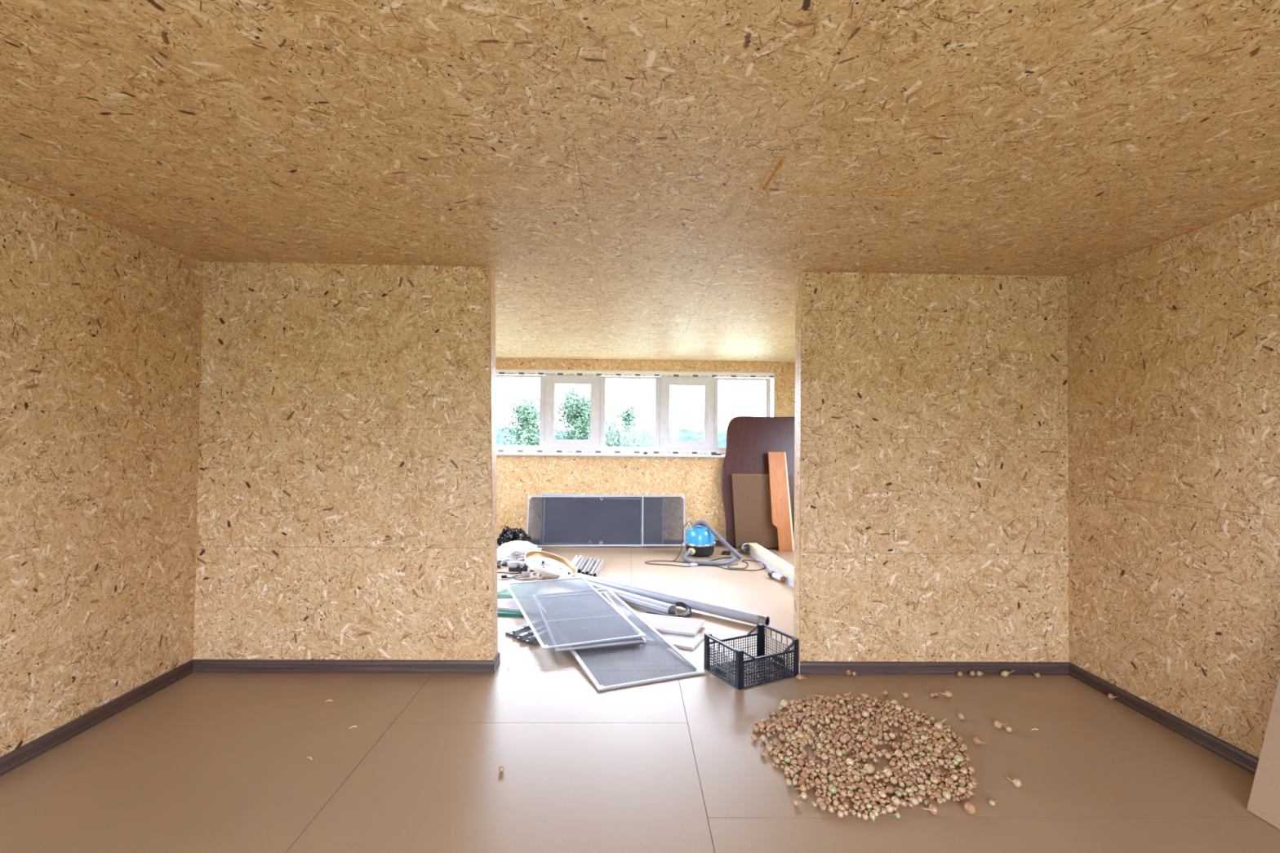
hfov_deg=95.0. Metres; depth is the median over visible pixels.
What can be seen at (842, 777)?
onion
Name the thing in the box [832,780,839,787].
onion
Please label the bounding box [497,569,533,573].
cable
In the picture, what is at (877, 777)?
onion
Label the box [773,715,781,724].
onion
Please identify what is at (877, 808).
onion
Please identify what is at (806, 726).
onion
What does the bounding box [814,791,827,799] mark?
onion
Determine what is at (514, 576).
cable
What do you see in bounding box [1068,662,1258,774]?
baseboard
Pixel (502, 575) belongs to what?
plug
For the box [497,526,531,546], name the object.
bag
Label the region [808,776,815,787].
onion
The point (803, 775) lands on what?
onion
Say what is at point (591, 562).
strip
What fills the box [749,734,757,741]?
onion
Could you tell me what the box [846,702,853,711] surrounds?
onion
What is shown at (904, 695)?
onion
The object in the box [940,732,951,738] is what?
onion
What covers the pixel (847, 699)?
onion
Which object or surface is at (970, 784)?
onion
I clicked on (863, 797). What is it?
onion
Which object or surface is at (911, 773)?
onion
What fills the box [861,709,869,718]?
onion
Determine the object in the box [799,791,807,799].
onion
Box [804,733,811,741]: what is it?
onion
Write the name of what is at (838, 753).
onion
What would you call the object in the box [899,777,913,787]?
onion
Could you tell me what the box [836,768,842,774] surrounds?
onion
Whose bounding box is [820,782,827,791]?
onion
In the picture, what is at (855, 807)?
onion
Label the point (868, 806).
onion
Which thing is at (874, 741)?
onion
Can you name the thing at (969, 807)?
onion
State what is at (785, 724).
onion
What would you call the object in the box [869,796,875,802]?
onion
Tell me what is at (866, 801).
onion
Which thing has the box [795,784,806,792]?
onion
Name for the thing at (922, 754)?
onion
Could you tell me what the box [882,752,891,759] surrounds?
onion
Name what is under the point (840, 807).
onion
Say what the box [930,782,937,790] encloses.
onion
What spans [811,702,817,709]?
onion
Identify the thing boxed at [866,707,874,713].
onion
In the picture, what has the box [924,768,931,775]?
onion
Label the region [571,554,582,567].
strip
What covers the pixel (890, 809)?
onion
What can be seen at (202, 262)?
trim
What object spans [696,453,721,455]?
tool
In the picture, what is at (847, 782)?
onion
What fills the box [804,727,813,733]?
onion
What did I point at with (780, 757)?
onion
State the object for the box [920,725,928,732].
onion
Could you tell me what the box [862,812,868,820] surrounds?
onion
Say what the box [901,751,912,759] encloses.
onion
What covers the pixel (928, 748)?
onion
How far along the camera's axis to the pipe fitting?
6.86 m
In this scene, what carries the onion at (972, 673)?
on the floor
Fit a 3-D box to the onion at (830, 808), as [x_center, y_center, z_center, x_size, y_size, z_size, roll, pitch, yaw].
[0.850,1.696,2.599,0.036,0.031,0.029,0,-1,22]
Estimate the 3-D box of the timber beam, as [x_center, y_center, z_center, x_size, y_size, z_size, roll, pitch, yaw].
[1.779,1.740,6.905,0.139,0.130,3.406,1,-1,-5]
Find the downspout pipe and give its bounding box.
[574,573,769,626]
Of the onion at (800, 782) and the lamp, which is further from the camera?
the lamp
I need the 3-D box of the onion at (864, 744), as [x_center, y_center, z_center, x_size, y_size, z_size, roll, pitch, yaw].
[1.203,1.705,3.141,0.032,0.039,0.031,0,-1,12]
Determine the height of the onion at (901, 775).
0.032 m
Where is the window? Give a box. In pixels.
[495,368,774,457]
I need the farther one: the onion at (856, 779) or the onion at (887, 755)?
the onion at (887, 755)
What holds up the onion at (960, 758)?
on the floor
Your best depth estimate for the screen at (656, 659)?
4.31 m
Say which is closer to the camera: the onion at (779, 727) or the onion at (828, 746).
the onion at (828, 746)
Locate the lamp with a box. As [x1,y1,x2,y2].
[497,560,503,568]
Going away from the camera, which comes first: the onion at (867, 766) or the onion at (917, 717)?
the onion at (867, 766)
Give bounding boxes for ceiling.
[0,0,1279,362]
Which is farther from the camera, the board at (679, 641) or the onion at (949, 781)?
the board at (679, 641)
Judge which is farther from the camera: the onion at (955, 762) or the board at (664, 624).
the board at (664, 624)
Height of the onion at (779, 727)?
0.044 m
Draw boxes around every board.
[497,595,520,612]
[636,612,705,635]
[658,631,704,650]
[731,474,792,547]
[768,452,794,551]
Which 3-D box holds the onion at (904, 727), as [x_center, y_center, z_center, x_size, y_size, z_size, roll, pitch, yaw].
[1.500,1.717,3.339,0.050,0.033,0.032,1,-1,-9]
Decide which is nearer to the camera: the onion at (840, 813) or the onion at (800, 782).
the onion at (840, 813)
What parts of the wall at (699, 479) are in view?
osb panel, osb panel, osb panel, osb panel, osb panel, osb panel, osb panel, osb panel, osb panel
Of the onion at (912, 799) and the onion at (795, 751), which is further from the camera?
the onion at (795, 751)
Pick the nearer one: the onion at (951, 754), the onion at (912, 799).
the onion at (912, 799)
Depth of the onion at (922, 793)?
2.71 m
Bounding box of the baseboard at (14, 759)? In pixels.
[0,659,192,776]
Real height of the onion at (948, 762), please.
0.038 m
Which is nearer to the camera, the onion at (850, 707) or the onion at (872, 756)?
the onion at (872, 756)
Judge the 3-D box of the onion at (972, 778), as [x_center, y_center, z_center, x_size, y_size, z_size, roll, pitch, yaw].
[1.615,1.710,2.843,0.039,0.029,0.029,1,-1,-22]
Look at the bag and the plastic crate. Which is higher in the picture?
the bag
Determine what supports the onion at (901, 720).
on the floor
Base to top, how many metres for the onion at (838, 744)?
0.033 m
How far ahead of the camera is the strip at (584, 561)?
7.53 m
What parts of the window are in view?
sash, sill, sash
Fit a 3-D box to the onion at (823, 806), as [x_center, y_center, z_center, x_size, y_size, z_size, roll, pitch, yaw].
[0.820,1.695,2.631,0.033,0.034,0.076,0,-1,15]
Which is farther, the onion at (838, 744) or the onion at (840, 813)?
the onion at (838, 744)
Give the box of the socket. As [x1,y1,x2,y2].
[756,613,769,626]
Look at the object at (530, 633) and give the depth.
4.75 m
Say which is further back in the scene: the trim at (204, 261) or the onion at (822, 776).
the trim at (204, 261)
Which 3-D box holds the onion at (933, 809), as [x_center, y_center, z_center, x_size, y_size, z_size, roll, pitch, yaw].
[1.285,1.694,2.599,0.065,0.043,0.040,0,-1,20]
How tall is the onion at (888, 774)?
0.047 m
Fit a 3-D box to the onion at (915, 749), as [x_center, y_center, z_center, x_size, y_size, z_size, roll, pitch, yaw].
[1.458,1.709,3.101,0.037,0.038,0.068,0,-1,15]
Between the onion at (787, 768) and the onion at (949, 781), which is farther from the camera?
the onion at (787, 768)
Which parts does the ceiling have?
osb panel, osb panel, osb panel, osb panel, osb panel, osb panel, osb panel, osb panel, osb panel, osb panel, osb panel, osb panel, osb panel, osb panel, osb panel, osb panel, osb panel, osb panel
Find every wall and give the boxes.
[0,177,203,756]
[192,261,497,660]
[495,358,795,540]
[793,271,1069,671]
[1068,198,1279,758]
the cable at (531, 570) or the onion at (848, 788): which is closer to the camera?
the onion at (848, 788)
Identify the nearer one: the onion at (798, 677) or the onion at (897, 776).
the onion at (897, 776)
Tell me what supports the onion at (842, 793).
on the floor
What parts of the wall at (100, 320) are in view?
osb panel, osb panel, osb panel, osb panel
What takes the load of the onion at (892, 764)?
on the floor
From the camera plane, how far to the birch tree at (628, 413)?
14.11 m
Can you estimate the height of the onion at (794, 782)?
0.027 m
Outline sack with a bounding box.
[497,540,542,562]
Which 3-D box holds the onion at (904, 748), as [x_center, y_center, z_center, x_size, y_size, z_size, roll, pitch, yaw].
[1.400,1.710,3.106,0.049,0.035,0.033,2,-2,-44]
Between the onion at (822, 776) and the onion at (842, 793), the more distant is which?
the onion at (822, 776)
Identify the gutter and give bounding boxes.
[552,573,676,614]
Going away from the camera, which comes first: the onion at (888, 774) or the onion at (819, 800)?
the onion at (819, 800)
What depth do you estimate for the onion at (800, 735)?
3.21 m
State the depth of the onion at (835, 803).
2.63 m
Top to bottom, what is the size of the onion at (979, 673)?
0.038 m
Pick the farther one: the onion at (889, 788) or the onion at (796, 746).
the onion at (796, 746)
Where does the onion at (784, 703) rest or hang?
on the floor
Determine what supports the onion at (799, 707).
on the floor
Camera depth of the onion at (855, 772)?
2.86 m
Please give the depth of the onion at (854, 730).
3.28 m
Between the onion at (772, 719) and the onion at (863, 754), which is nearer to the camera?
the onion at (863, 754)
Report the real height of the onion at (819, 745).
0.046 m
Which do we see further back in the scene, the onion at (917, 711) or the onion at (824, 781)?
the onion at (917, 711)
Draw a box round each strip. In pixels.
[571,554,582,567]
[576,555,589,571]
[581,556,596,573]
[589,558,604,577]
[750,549,793,586]
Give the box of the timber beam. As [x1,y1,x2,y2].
[747,542,793,578]
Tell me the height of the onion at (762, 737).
0.034 m
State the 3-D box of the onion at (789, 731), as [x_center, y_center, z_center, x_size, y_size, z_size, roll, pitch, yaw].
[0.844,1.709,3.296,0.032,0.031,0.071,0,-1,18]
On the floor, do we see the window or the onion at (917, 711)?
the onion at (917, 711)
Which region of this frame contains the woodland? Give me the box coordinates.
[496,427,726,454]
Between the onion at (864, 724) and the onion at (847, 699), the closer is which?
the onion at (864, 724)
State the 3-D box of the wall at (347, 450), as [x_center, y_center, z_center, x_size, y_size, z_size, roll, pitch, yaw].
[-2.049,0.282,4.189,2.070,2.857,0.166,1,-1,-1]
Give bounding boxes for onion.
[498,765,504,772]
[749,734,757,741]
[752,721,759,733]
[757,721,764,728]
[758,734,765,742]
[760,751,769,757]
[765,722,774,729]
[765,744,773,752]
[770,716,782,722]
[771,750,778,756]
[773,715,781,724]
[773,738,778,746]
[773,757,780,764]
[775,724,782,732]
[777,743,783,751]
[777,749,783,760]
[778,733,786,742]
[779,699,792,707]
[779,747,786,753]
[782,718,789,728]
[782,742,789,748]
[783,755,791,764]
[783,766,793,773]
[784,750,792,757]
[785,778,791,786]
[786,728,792,734]
[786,737,791,743]
[789,769,795,776]
[790,760,797,765]
[791,734,797,741]
[791,777,798,786]
[792,748,799,755]
[792,753,798,759]
[792,799,802,805]
[793,743,799,749]
[794,731,804,738]
[795,674,806,680]
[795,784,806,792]
[796,704,802,711]
[796,751,804,760]
[797,756,805,766]
[797,780,804,786]
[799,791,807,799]
[800,771,808,780]
[801,720,808,724]
[801,767,817,776]
[803,722,810,731]
[804,700,811,706]
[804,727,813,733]
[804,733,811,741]
[804,762,813,768]
[807,738,813,745]
[808,720,816,726]
[808,755,819,762]
[808,756,815,767]
[808,774,813,780]
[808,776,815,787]
[809,771,817,777]
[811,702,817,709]
[812,778,821,786]
[813,700,823,706]
[813,742,823,750]
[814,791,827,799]
[815,747,828,754]
[816,796,829,805]
[817,718,824,724]
[817,724,822,731]
[817,753,828,761]
[818,733,826,740]
[818,767,827,775]
[818,802,826,811]
[819,774,826,781]
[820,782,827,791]
[821,725,832,735]
[821,778,828,785]
[822,697,830,703]
[822,708,831,715]
[823,740,829,746]
[824,718,830,724]
[825,744,831,750]
[826,702,833,710]
[826,734,833,741]
[827,774,837,782]
[827,784,838,795]
[827,804,835,813]
[828,711,834,719]
[828,748,835,755]
[828,762,835,768]
[830,724,836,729]
[831,738,837,745]
[832,720,839,728]
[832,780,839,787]
[832,800,839,806]
[833,702,840,707]
[834,714,841,720]
[834,769,839,777]
[835,694,841,699]
[835,706,848,714]
[835,745,843,758]
[836,742,843,748]
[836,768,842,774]
[836,777,844,782]
[836,804,844,812]
[836,810,844,817]
[838,782,847,790]
[839,698,844,705]
[839,735,848,744]
[839,787,846,797]
[840,721,848,728]
[840,773,848,782]
[840,798,848,804]
[841,713,848,722]
[841,749,846,755]
[842,801,849,809]
[843,733,850,742]
[844,692,850,697]
[844,696,853,702]
[844,727,853,733]
[844,780,851,786]
[844,784,853,791]
[844,790,854,798]
[845,669,851,675]
[845,758,857,766]
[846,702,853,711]
[846,766,853,773]
[847,777,853,783]
[848,768,860,777]
[850,799,859,806]
[851,733,866,743]
[852,726,857,734]
[853,713,861,719]
[853,775,860,782]
[853,795,860,800]
[853,804,858,811]
[857,782,872,791]
[858,751,868,759]
[858,764,875,774]
[858,804,865,812]
[860,768,869,774]
[860,794,867,801]
[861,693,868,699]
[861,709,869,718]
[861,722,869,728]
[861,742,868,748]
[861,783,871,793]
[862,726,868,736]
[862,772,872,784]
[862,792,871,799]
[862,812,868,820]
[863,745,871,753]
[863,798,870,805]
[865,702,874,707]
[865,738,874,749]
[865,803,872,809]
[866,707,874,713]
[868,753,876,759]
[868,783,874,789]
[869,730,876,737]
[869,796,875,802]
[869,812,875,822]
[870,801,878,807]
[871,725,879,730]
[871,736,879,746]
[871,744,877,755]
[871,751,882,757]
[871,794,880,802]
[871,809,878,817]
[872,805,880,813]
[873,773,879,780]
[877,791,886,799]
[878,788,888,793]
[879,798,889,804]
[880,689,888,695]
[880,768,893,778]
[880,807,887,814]
[881,749,888,755]
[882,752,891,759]
[883,714,888,721]
[883,724,888,731]
[884,704,889,713]
[885,699,898,706]
[885,786,893,794]
[885,804,899,813]
[888,732,895,739]
[889,760,896,767]
[889,776,897,784]
[890,786,902,798]
[890,795,905,806]
[891,742,899,751]
[891,749,903,759]
[893,773,900,780]
[894,704,902,711]
[894,812,900,818]
[896,761,903,768]
[897,716,905,724]
[899,770,906,779]
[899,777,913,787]
[899,799,907,807]
[900,691,909,698]
[900,746,907,753]
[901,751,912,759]
[901,760,909,765]
[902,724,907,731]
[902,742,910,749]
[902,767,908,773]
[902,776,910,783]
[903,733,911,740]
[904,796,919,805]
[905,784,915,795]
[906,785,918,794]
[907,722,913,728]
[908,755,915,771]
[908,770,914,777]
[909,792,916,797]
[911,731,919,736]
[911,735,917,742]
[912,707,920,715]
[912,746,919,755]
[913,759,920,766]
[914,711,920,722]
[914,794,923,803]
[915,782,925,791]
[916,727,924,733]
[916,755,928,767]
[916,777,927,784]
[918,750,925,758]
[918,788,929,796]
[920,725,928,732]
[920,734,928,742]
[920,772,926,778]
[923,804,938,815]
[924,720,930,726]
[924,756,931,762]
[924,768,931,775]
[924,780,931,786]
[924,784,932,791]
[925,745,933,752]
[925,788,942,799]
[926,728,935,735]
[926,753,932,759]
[926,786,933,795]
[927,742,934,748]
[928,692,934,697]
[929,775,939,785]
[930,726,944,731]
[930,755,938,763]
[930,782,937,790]
[931,769,946,776]
[932,747,941,754]
[933,691,938,697]
[933,718,948,728]
[933,731,942,740]
[934,739,943,752]
[937,759,945,765]
[937,784,943,791]
[937,787,950,792]
[938,690,952,697]
[939,733,952,744]
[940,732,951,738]
[941,753,951,759]
[942,751,955,759]
[942,789,951,800]
[944,759,952,767]
[944,777,957,786]
[950,772,958,782]
[950,784,956,791]
[951,759,959,766]
[951,767,958,774]
[953,789,960,797]
[954,754,964,764]
[956,671,964,676]
[956,713,964,719]
[957,786,965,795]
[958,778,965,786]
[959,767,967,775]
[964,802,975,814]
[967,765,974,773]
[967,782,975,789]
[968,669,975,676]
[968,774,976,782]
[973,736,986,745]
[975,671,984,676]
[989,800,995,806]
[993,720,1007,728]
[1000,670,1013,676]
[1004,725,1012,732]
[1005,776,1022,787]
[1032,672,1039,678]
[1106,693,1117,700]
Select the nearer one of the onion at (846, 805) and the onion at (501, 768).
the onion at (846, 805)
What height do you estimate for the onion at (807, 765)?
0.034 m
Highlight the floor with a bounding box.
[0,546,1279,852]
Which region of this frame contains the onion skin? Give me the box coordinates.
[714,659,783,681]
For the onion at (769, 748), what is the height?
0.042 m
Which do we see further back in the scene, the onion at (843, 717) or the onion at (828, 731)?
the onion at (843, 717)
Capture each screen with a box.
[505,577,645,649]
[526,495,685,546]
[541,493,616,495]
[554,587,704,691]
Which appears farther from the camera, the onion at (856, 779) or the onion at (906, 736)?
the onion at (906, 736)
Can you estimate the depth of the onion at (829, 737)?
3.21 m
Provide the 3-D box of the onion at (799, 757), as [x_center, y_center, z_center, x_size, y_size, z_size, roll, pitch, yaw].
[0.834,1.700,3.011,0.073,0.039,0.034,2,-1,-38]
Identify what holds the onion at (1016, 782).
on the floor
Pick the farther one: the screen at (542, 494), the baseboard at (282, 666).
the screen at (542, 494)
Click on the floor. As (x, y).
(206, 762)
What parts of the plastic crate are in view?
corner post, label plate, rail, corner post, corner post, rail, label plate, corner post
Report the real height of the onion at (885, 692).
0.038 m
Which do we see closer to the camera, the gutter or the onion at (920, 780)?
the onion at (920, 780)
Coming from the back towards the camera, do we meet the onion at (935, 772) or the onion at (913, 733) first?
the onion at (913, 733)
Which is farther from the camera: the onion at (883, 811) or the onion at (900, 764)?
the onion at (900, 764)
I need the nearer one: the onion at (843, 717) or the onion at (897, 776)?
the onion at (897, 776)
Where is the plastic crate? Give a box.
[703,622,799,689]
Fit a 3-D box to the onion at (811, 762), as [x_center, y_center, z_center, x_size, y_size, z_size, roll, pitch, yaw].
[0.869,1.694,2.960,0.033,0.047,0.032,0,-1,14]
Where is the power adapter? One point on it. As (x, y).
(525, 573)
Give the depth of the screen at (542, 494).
9.00 m
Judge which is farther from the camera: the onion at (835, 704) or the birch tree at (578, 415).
the birch tree at (578, 415)
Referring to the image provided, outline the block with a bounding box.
[535,577,544,579]
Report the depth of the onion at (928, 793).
2.72 m
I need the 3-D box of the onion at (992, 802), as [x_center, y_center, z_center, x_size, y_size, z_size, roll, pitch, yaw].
[1.606,1.708,2.658,0.041,0.025,0.025,0,-1,17]
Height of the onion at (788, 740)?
0.041 m
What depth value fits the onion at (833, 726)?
3.32 m
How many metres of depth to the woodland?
188.48 m
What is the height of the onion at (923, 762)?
0.040 m
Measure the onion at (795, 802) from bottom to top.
0.025 m
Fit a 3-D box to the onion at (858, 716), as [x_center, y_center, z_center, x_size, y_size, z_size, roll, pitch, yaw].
[1.287,1.713,3.463,0.039,0.038,0.035,1,-1,-26]
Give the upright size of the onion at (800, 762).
0.037 m
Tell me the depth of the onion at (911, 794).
2.69 m
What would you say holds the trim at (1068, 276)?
attached to the wall at (931, 429)
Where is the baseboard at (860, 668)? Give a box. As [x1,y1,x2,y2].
[799,661,1069,675]
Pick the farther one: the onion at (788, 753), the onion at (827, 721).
the onion at (827, 721)
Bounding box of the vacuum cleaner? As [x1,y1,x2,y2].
[644,520,765,570]
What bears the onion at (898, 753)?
on the floor
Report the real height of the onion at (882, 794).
0.034 m
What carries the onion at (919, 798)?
on the floor
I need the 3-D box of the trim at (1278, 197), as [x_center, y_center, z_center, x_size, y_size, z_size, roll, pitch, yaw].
[3.133,-1.126,2.308,0.013,0.012,3.843,1,-1,-1]
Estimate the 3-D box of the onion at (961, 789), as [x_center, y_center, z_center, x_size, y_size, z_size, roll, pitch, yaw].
[1.502,1.704,2.748,0.032,0.033,0.042,1,-1,-18]
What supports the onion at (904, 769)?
on the floor
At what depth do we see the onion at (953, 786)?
2.76 m
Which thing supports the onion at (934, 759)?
on the floor
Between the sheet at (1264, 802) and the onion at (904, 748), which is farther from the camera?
the onion at (904, 748)
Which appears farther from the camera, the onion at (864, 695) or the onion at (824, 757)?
the onion at (864, 695)
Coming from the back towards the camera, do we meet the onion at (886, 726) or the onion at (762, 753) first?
the onion at (886, 726)
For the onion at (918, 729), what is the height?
0.035 m
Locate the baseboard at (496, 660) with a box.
[493,651,500,671]
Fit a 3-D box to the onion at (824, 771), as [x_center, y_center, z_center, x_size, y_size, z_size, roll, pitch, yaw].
[0.906,1.697,2.885,0.036,0.039,0.039,2,-1,-41]
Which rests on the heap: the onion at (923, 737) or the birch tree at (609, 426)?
the onion at (923, 737)
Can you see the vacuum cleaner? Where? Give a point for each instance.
(700, 541)
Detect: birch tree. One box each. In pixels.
[497,387,563,445]
[554,384,613,453]
[604,395,651,446]
[604,413,630,446]
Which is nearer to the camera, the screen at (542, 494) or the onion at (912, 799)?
the onion at (912, 799)
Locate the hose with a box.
[646,601,691,617]
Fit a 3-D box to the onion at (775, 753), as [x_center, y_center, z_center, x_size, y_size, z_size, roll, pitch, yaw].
[0.704,1.701,3.049,0.033,0.032,0.045,0,-1,34]
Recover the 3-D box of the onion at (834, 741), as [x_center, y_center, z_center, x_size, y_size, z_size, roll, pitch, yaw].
[1.051,1.708,3.169,0.033,0.034,0.060,0,-1,24]
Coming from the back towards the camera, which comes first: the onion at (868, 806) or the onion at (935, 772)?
the onion at (935, 772)
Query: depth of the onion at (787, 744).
3.13 m
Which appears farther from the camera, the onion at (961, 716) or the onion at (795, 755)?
the onion at (961, 716)
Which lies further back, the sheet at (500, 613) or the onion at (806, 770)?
the sheet at (500, 613)
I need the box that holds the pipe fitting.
[768,570,786,582]
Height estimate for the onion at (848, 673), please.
0.042 m
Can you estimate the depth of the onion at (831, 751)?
3.06 m
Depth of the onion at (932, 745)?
3.13 m
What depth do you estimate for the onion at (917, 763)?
2.96 m
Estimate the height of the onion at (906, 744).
0.043 m
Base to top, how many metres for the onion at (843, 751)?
0.031 m
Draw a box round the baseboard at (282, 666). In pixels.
[192,659,495,673]
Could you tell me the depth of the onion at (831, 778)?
2.82 m
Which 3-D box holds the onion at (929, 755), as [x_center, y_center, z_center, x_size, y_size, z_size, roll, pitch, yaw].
[1.493,1.704,3.035,0.054,0.045,0.031,2,-1,-40]
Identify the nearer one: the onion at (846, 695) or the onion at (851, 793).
the onion at (851, 793)
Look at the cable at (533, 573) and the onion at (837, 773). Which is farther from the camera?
the cable at (533, 573)
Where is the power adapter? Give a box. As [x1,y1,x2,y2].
[521,564,529,577]
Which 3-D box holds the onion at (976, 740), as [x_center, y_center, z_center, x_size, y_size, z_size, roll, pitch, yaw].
[1.845,1.711,3.177,0.043,0.042,0.085,1,-1,-28]
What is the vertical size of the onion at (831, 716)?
0.031 m
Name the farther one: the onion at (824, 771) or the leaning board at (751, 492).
the leaning board at (751, 492)
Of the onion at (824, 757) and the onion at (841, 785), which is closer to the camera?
the onion at (841, 785)
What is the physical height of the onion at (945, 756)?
0.032 m
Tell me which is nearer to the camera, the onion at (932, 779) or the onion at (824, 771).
the onion at (932, 779)
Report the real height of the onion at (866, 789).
0.036 m
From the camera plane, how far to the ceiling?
2.33 m
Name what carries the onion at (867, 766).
on the floor
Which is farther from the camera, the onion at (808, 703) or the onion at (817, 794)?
the onion at (808, 703)
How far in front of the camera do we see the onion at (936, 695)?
3.78 m
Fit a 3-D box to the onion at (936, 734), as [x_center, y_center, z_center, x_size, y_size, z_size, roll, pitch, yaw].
[1.656,1.711,3.254,0.071,0.043,0.043,2,-2,-42]
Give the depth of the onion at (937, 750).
3.07 m
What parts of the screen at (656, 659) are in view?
window screen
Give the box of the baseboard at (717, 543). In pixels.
[714,540,726,546]
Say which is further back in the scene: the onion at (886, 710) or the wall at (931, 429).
the wall at (931, 429)
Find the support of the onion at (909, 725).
on the floor
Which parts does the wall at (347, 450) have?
osb panel, osb panel, osb panel, osb panel, osb panel, osb panel, osb panel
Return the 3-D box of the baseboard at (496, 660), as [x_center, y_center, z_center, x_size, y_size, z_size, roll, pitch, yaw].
[-1.021,1.679,4.175,0.018,0.085,0.183,1,-1,-2]
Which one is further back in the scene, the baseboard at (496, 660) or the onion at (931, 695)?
the baseboard at (496, 660)
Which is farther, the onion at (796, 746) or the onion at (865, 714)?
the onion at (865, 714)
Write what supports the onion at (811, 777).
on the floor
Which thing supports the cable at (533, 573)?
on the floor
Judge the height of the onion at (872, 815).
0.032 m
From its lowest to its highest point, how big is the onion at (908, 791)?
0.043 m
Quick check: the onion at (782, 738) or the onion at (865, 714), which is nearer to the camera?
the onion at (782, 738)
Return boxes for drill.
[497,560,529,571]
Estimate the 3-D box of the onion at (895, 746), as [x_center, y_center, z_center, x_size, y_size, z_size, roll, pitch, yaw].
[1.361,1.705,3.122,0.041,0.043,0.039,0,-1,22]
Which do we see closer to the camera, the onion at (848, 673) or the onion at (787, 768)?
the onion at (787, 768)
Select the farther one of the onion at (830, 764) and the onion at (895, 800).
the onion at (830, 764)
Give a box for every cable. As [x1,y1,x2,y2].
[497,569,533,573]
[497,576,521,580]
[513,573,537,580]
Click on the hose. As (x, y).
(687, 613)
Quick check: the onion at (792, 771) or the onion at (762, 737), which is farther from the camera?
the onion at (762, 737)
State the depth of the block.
6.79 m
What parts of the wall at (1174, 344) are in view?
osb panel, osb panel, osb panel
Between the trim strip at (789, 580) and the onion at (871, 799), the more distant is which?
the trim strip at (789, 580)
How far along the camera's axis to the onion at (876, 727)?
3.31 m
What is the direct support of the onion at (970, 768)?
on the floor
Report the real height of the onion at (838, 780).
0.034 m
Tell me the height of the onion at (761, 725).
0.042 m
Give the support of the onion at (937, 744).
on the floor
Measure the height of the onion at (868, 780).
0.036 m
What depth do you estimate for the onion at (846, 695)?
3.73 m
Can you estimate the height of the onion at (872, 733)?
0.040 m
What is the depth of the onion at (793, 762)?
2.96 m
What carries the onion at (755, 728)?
on the floor
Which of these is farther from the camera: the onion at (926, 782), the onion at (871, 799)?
the onion at (926, 782)
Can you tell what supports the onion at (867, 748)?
on the floor
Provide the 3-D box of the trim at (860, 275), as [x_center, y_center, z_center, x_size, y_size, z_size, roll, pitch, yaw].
[1.577,-0.968,4.205,0.005,0.237,0.006,1,-1,-1]
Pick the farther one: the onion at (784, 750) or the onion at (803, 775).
the onion at (784, 750)
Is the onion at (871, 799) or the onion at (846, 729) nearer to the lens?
the onion at (871, 799)
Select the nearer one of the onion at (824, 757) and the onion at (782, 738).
the onion at (824, 757)
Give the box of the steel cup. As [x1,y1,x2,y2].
[738,543,749,552]
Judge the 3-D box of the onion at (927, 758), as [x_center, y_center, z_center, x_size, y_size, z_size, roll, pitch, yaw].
[1.480,1.708,3.016,0.033,0.037,0.064,0,-1,25]
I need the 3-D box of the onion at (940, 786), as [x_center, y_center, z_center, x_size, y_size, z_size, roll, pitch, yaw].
[1.420,1.706,2.768,0.027,0.026,0.026,0,-1,40]
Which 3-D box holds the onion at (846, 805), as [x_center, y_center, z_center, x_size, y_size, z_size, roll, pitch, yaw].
[0.917,1.696,2.627,0.040,0.033,0.030,0,-1,37]
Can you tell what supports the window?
in the wall at (699, 479)
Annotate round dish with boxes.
[524,550,577,578]
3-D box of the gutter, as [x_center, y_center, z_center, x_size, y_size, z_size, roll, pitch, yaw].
[-0.318,1.718,6.077,1.740,0.098,0.140,0,-2,45]
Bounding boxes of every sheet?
[497,594,523,617]
[1246,674,1279,829]
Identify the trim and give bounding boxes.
[0,176,202,261]
[191,262,203,657]
[204,261,483,266]
[489,267,492,528]
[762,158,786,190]
[786,191,942,195]
[799,312,801,659]
[801,271,1067,276]
[859,275,860,307]
[1067,275,1070,660]
[1068,197,1279,275]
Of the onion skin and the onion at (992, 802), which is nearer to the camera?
the onion at (992, 802)
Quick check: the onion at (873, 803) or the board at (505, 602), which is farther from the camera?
the board at (505, 602)
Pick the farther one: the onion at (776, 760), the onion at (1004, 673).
the onion at (1004, 673)
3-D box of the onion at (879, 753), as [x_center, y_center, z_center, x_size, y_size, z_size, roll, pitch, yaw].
[1.240,1.709,3.072,0.030,0.032,0.060,2,-1,-38]
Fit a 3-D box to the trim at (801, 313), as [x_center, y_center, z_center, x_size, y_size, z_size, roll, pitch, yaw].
[1.143,0.415,4.174,0.006,2.461,0.007,1,-1,-1]
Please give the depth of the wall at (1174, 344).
3.35 m
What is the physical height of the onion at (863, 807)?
0.028 m
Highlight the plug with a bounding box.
[501,570,534,577]
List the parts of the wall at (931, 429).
osb panel, osb panel, osb panel, osb panel, osb panel, osb panel, osb panel, osb panel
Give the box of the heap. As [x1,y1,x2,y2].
[755,693,977,817]
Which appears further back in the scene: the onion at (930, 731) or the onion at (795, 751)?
the onion at (930, 731)

